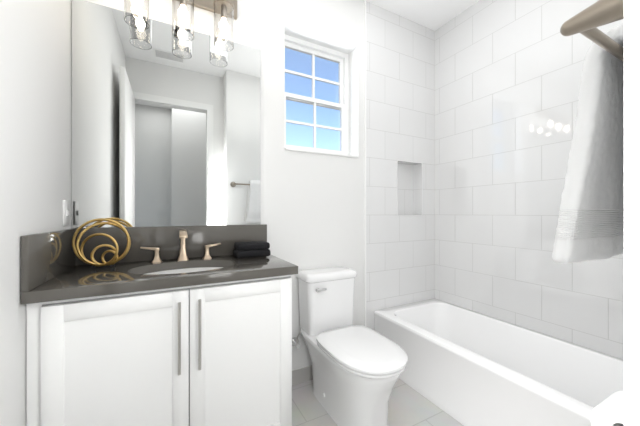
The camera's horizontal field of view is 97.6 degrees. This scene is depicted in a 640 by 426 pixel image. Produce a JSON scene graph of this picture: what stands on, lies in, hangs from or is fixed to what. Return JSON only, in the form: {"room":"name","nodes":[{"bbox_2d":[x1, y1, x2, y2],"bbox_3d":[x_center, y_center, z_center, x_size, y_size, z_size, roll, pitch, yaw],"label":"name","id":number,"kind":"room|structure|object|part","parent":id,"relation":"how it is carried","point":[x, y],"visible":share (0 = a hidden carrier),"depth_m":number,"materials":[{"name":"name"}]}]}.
{"room":"bathroom","nodes":[
{"label":"bathroom","id":0,"kind":"room"},
{"bbox_2d":[0,0,70,425],"bbox_3d":[-0.819,-0.250,0.477,0.120,2.880,1.990,0,0,-28],"label":"wall","id":1,"kind":"structure","parent":0,"point":[35,113],"depth_m":0.95,"materials":[{"name":"white paint"}]},
{"bbox_2d":[63,200,68,225],"bbox_3d":[-1.184,0.000,1.310,0.012,0.120,0.073,0,0,-28],"label":"light switch","id":2,"kind":"object","parent":1,"relation":"attached to","point":[65,212],"visible":1,"depth_m":1.30,"materials":[{"name":"white plastic"}]},
{"bbox_2d":[71,0,434,370],"bbox_3d":[-0.127,-0.250,2.078,2.840,2.880,0.208,0,0,-28],"label":"wall","id":3,"kind":"structure","parent":0,"point":[400,260],"depth_m":2.15,"materials":[{"name":"paint"}]},
{"bbox_2d":[72,0,259,227],"bbox_3d":[-0.807,-0.495,1.604,0.946,1.139,0.006,0,0,-28],"label":"mirror","id":4,"kind":"object","parent":3,"relation":"attached to","point":[165,126],"visible":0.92,"depth_m":1.56,"materials":[{"name":"silver glass"}]},
{"bbox_2d":[70,224,266,266],"bbox_3d":[-0.786,0.168,1.606,0.987,0.185,0.020,0,0,-28],"label":"backsplash","id":5,"kind":"structure","parent":3,"relation":"attached to","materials":[{"name":"grey stone"}]},
{"bbox_2d":[124,0,236,50],"bbox_3d":[-0.754,-1.143,1.542,0.610,0.355,0.165,0,0,-28],"label":"vanity light","id":6,"kind":"object","parent":3,"relation":"attached to","point":[136,14],"visible":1,"depth_m":1.54,"materials":[{"name":"glass"}]},
{"bbox_3d":[-0.929,-1.077,1.421,0.108,0.225,0.108,0,0,-28],"label":"lamp shade","id":7,"kind":"part","parent":6,"relation":"part of","materials":[{"name":"clear glass"}]},
{"bbox_3d":[-0.787,-1.265,1.604,0.610,0.110,0.025,0,0,-28],"label":"plate","id":8,"kind":"part","parent":6,"relation":"part of","materials":[{"name":"silver metal"}]},
{"bbox_3d":[-0.742,-1.077,1.519,0.108,0.225,0.108,0,0,-28],"label":"lamp shade","id":9,"kind":"part","parent":6,"relation":"part of","materials":[{"name":"clear glass"}]},
{"bbox_3d":[-0.556,-1.077,1.618,0.108,0.225,0.108,0,0,-28],"label":"lamp shade","id":10,"kind":"part","parent":6,"relation":"part of","materials":[{"name":"clear glass"}]},
{"bbox_2d":[292,365,312,385],"bbox_3d":[-0.010,1.140,2.026,0.818,0.100,0.010,0,0,-28],"label":"baseboard","id":11,"kind":"structure","parent":3,"relation":"attached to","point":[302,375],"depth_m":1.96,"materials":[{"name":"grey tile"}]},
{"bbox_2d":[285,34,347,153],"bbox_3d":[-0.049,-0.870,2.197,0.610,0.880,0.061,0,0,-28],"label":"window","id":12,"kind":"structure","parent":3,"relation":"in","point":[345,81],"depth_m":2.20,"materials":[{"name":"white"}]},
{"bbox_2d":[285,92,285,146],"bbox_3d":[-0.269,-0.682,2.064,0.030,0.416,0.025,0,0,-28],"label":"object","id":13,"kind":"object","parent":12,"relation":"attached to","point":[285,119],"visible":0.21,"depth_m":2.06,"materials":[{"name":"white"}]},
{"bbox_3d":[-0.054,-1.065,2.207,0.492,0.369,0.004,0,0,-28],"label":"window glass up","id":14,"kind":"part","parent":12,"relation":"part of","materials":[{"name":"clear glass"}]},
{"bbox_3d":[-0.054,-1.065,2.207,0.490,0.018,0.016,0,0,-28],"label":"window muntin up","id":15,"kind":"part","parent":12,"relation":"part of","materials":[{"name":"white wood"}]},
{"bbox_3d":[-0.054,-1.261,2.207,0.484,0.030,0.025,0,0,-28],"label":"window sash up","id":16,"kind":"part","parent":12,"relation":"part of","materials":[{"name":"white wood"}]},
{"bbox_3d":[-0.042,-0.682,2.185,0.492,0.364,0.004,0,0,-28],"label":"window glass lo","id":17,"kind":"part","parent":12,"relation":"part of","materials":[{"name":"clear glass"}]},
{"bbox_3d":[-0.042,-0.682,2.185,0.490,0.018,0.016,0,0,-28],"label":"window muntin lo","id":18,"kind":"part","parent":12,"relation":"part of","materials":[{"name":"white wood"}]},
{"bbox_3d":[-0.054,-1.065,2.207,0.018,0.367,0.018,0,0,-28],"label":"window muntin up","id":19,"kind":"part","parent":12,"relation":"part of","materials":[{"name":"white wood"}]},
{"bbox_3d":[-0.054,-0.870,2.207,0.484,0.030,0.025,0,0,-28],"label":"window sash up","id":20,"kind":"part","parent":12,"relation":"part of","materials":[{"name":"white wood"}]},
{"bbox_3d":[-0.042,-0.489,2.185,0.484,0.030,0.025,0,0,-28],"label":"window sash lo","id":21,"kind":"part","parent":12,"relation":"part of","materials":[{"name":"white wood"}]},
{"bbox_3d":[-0.042,-0.875,2.185,0.484,0.030,0.025,0,0,-28],"label":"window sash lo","id":22,"kind":"part","parent":12,"relation":"part of","materials":[{"name":"white wood"}]},
{"bbox_3d":[-0.042,-0.682,2.185,0.018,0.362,0.018,0,0,-28],"label":"window muntin lo","id":23,"kind":"part","parent":12,"relation":"part of","materials":[{"name":"white wood"}]},
{"bbox_3d":[-0.049,-1.292,2.197,0.540,0.035,0.061,0,0,-28],"label":"window frame","id":24,"kind":"part","parent":12,"relation":"part of","materials":[{"name":"white wood"}]},
{"bbox_3d":[0.173,-1.065,2.327,0.030,0.421,0.025,0,0,-28],"label":"window sash up right","id":25,"kind":"part","parent":12,"relation":"part of","materials":[{"name":"white wood"}]},
{"bbox_2d":[340,104,344,153],"bbox_3d":[0.185,-0.682,2.305,0.030,0.416,0.025,0,0,-28],"label":"window frame","id":26,"kind":"object","parent":12,"relation":"attached to","point":[342,127],"visible":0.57,"depth_m":2.29,"materials":[{"name":"white"}]},
{"bbox_2d":[285,147,358,157],"bbox_3d":[-0.001,-0.439,2.107,0.608,0.018,0.150,0,0,-28],"label":"window sill","id":27,"kind":"structure","parent":3,"relation":"on","point":[320,152],"depth_m":2.03,"materials":[{"name":"white"}]},
{"bbox_2d":[397,160,397,215],"bbox_3d":[0.658,-0.215,2.384,0.006,0.474,0.003,0,0,-28],"label":"wall niche trim","id":28,"kind":"structure","parent":3,"relation":"attached to","point":[397,187],"depth_m":2.38,"materials":[{"name":"white tile"}]},
{"bbox_2d":[348,0,363,325],"bbox_3d":[0.282,-0.250,2.299,0.070,2.880,0.200,0,0,-28],"label":"wall","id":29,"kind":"structure","parent":0,"point":[356,101],"depth_m":2.21,"materials":[{"name":"white paint"}]},
{"bbox_2d":[292,378,463,425],"bbox_3d":[0.501,1.240,0.379,3.320,0.100,3.800,0,0,-28],"label":"floor","id":30,"kind":"structure","parent":0,"point":[409,405],"depth_m":1.69,"materials":[{"name":"tile"}]},
{"bbox_2d":[20,224,297,425],"bbox_3d":[-0.664,0.632,1.375,0.987,1.115,0.543,0,0,-28],"label":"bathroom vanity","id":31,"kind":"object","parent":30,"relation":"on","point":[174,326],"visible":1,"depth_m":1.16,"materials":[{"name":"white wood"}]},
{"bbox_3d":[-0.932,0.699,0.978,0.060,0.753,0.020,0,0,-28],"label":"door","id":32,"kind":"part","parent":31,"relation":"part of","materials":[{"name":"white wood"}]},
{"bbox_3d":[-0.755,0.352,1.071,0.339,0.060,0.020,0,0,-28],"label":"door","id":33,"kind":"part","parent":31,"relation":"part of","materials":[{"name":"white wood"}]},
{"bbox_3d":[-0.758,0.699,1.075,0.339,0.633,0.011,0,0,-28],"label":"door panel","id":34,"kind":"part","parent":31,"relation":"part of","materials":[{"name":"white wood"}]},
{"bbox_2d":[20,252,297,304],"bbox_3d":[-0.666,0.280,1.379,0.987,0.040,0.532,0,0,-28],"label":"countertop","id":35,"kind":"structure","parent":31,"relation":"on","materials":[{"name":"grey stone"}]},
{"bbox_2d":[72,218,130,268],"bbox_3d":[-1.040,0.142,1.335,0.227,0.234,0.058,0,0,-28],"label":"sculpture","id":36,"kind":"object","parent":35,"relation":"on","point":[79,254],"visible":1,"depth_m":1.33,"materials":[{"name":"gold metal"}]},
{"bbox_2d":[140,246,162,262],"bbox_3d":[-0.893,0.218,1.482,0.099,0.083,0.043,0,0,-28],"label":"handle","id":37,"kind":"object","parent":35,"relation":"on","point":[157,259],"depth_m":1.48,"materials":[{"name":"beige metal"}]},
{"bbox_2d":[177,229,188,260],"bbox_3d":[-0.745,0.176,1.524,0.056,0.167,0.115,0,0,-28],"label":"faucet","id":38,"kind":"object","parent":35,"relation":"on","point":[182,233],"depth_m":1.54,"materials":[{"name":"beige metal"}]},
{"bbox_2d":[202,242,220,258],"bbox_3d":[-0.627,0.218,1.623,0.099,0.083,0.043,0,0,-28],"label":"handle","id":39,"kind":"object","parent":35,"relation":"on","point":[207,256],"depth_m":1.60,"materials":[{"name":"beige metal"}]},
{"bbox_2d":[233,241,270,257],"bbox_3d":[-0.410,0.217,1.684,0.200,0.083,0.130,0,0,-28],"label":"towels","id":40,"kind":"object","parent":35,"relation":"on","point":[251,249],"visible":0.98,"depth_m":1.63,"materials":[{"name":"black fabric"}]},
{"bbox_3d":[-0.579,0.699,1.164,0.060,0.753,0.020,0,0,-28],"label":"door","id":41,"kind":"part","parent":31,"relation":"part of","materials":[{"name":"white wood"}]},
{"bbox_3d":[-0.523,0.699,1.194,0.060,0.753,0.020,0,0,-28],"label":"door","id":42,"kind":"part","parent":31,"relation":"part of","materials":[{"name":"white wood"}]},
{"bbox_3d":[-0.348,0.699,1.292,0.339,0.633,0.011,0,0,-28],"label":"door panel","id":43,"kind":"part","parent":31,"relation":"part of","materials":[{"name":"white wood"}]},
{"bbox_3d":[-0.346,0.352,1.288,0.339,0.060,0.020,0,0,-28],"label":"door","id":44,"kind":"part","parent":31,"relation":"part of","materials":[{"name":"white wood"}]},
{"bbox_3d":[-0.346,1.045,1.288,0.339,0.060,0.020,0,0,-28],"label":"door","id":45,"kind":"part","parent":31,"relation":"part of","materials":[{"name":"white wood"}]},
{"bbox_3d":[-0.170,0.699,1.381,0.060,0.753,0.020,0,0,-28],"label":"door","id":46,"kind":"part","parent":31,"relation":"part of","materials":[{"name":"white wood"}]},
{"bbox_2d":[292,266,407,425],"bbox_3d":[0.164,0.791,1.677,0.420,0.798,0.788,0,0,-28],"label":"toilet","id":47,"kind":"object","parent":30,"relation":"on","point":[357,370],"visible":0.98,"depth_m":1.61,"materials":[{"name":"white ceramic"}]},
{"bbox_3d":[-0.147,0.890,1.880,0.034,0.034,0.020,0,0,-28],"label":"supply valve knob","id":48,"kind":"part","parent":47,"relation":"part of","materials":[{"name":"silver metal"}]},
{"bbox_3d":[0.011,0.490,1.786,0.070,0.014,0.012,0,0,-28],"label":"lever arm","id":49,"kind":"part","parent":47,"relation":"part of"},
{"bbox_3d":[0.045,0.616,1.934,0.364,0.342,0.198,0,0,-28],"label":"tank","id":50,"kind":"part","parent":47,"relation":"part of","materials":[{"name":"white ceramic"}]},
{"bbox_3d":[0.176,0.989,1.687,0.372,0.402,0.758,0,0,-28],"label":"bowl","id":51,"kind":"part","parent":47,"relation":"part of","materials":[{"name":"white ceramic"}]},
{"bbox_3d":[0.236,0.777,1.574,0.380,0.017,0.525,0,0,-28],"label":"seat","id":52,"kind":"part","parent":47,"relation":"part of","materials":[{"name":"white ceramic"}]},
{"bbox_3d":[0.237,0.747,1.571,0.390,0.028,0.531,0,0,-28],"label":"lid","id":53,"kind":"part","parent":47,"relation":"part of","materials":[{"name":"white ceramic"}]},
{"bbox_2d":[374,298,623,425],"bbox_3d":[1.135,0.990,1.704,0.712,0.400,1.644,0,0,-28],"label":"bathtub","id":54,"kind":"object","parent":30,"relation":"on","point":[466,367],"visible":0.88,"depth_m":1.68,"materials":[{"name":"white ceramic"}]},
{"bbox_2d":[397,15,421,164],"bbox_3d":[0.742,-1.068,2.542,0.290,1.244,0.200,0,0,-28],"label":"tiled wall","id":55,"kind":"structure","parent":0,"point":[409,90],"depth_m":2.45,"materials":[{"name":"white tile"}]},
{"bbox_2d":[366,0,478,30],"bbox_3d":[0.501,-1.740,0.379,3.320,0.100,3.800,0,0,-28],"label":"ceiling","id":56,"kind":"structure","parent":0,"point":[434,15],"depth_m":2.33,"materials":[{"name":"white paint"}]},
{"bbox_2d":[435,0,623,358],"bbox_3d":[1.585,-0.250,1.750,0.120,2.880,1.990,0,0,-28],"label":"wall","id":57,"kind":"structure","parent":0,"point":[508,75],"depth_m":2.00,"materials":[{"name":"tile"}]},
{"bbox_2d":[624,0,639,425],"bbox_3d":[1.216,-0.250,0.621,1.590,2.880,0.340,0,0,-28],"label":"wall","id":58,"kind":"structure","parent":0,"point":[631,212],"depth_m":0.39,"materials":[{"name":"white paint"}]},
{"bbox_2d":[552,0,623,262],"bbox_3d":[0.729,-0.141,0.653,0.674,0.512,0.172,0,0,-28],"label":"towel","id":59,"kind":"object","parent":58,"relation":"attached to","point":[590,225],"visible":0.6,"depth_m":0.63,"materials":[{"name":"white fabric"}]},
{"bbox_3d":[0.477,-0.340,0.477,0.052,0.052,0.081,0,0,-28],"label":"post","id":60,"kind":"part","parent":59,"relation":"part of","materials":[{"name":"silver metal"}]},
{"bbox_2d":[590,391,623,425],"bbox_3d":[0.721,0.475,0.626,0.180,0.112,0.130,0,0,-28],"label":"toilet paper","id":61,"kind":"object","parent":58,"relation":"attached to","point":[609,411],"visible":0.56,"depth_m":0.63,"materials":[{"name":"white paper"}]}
]}

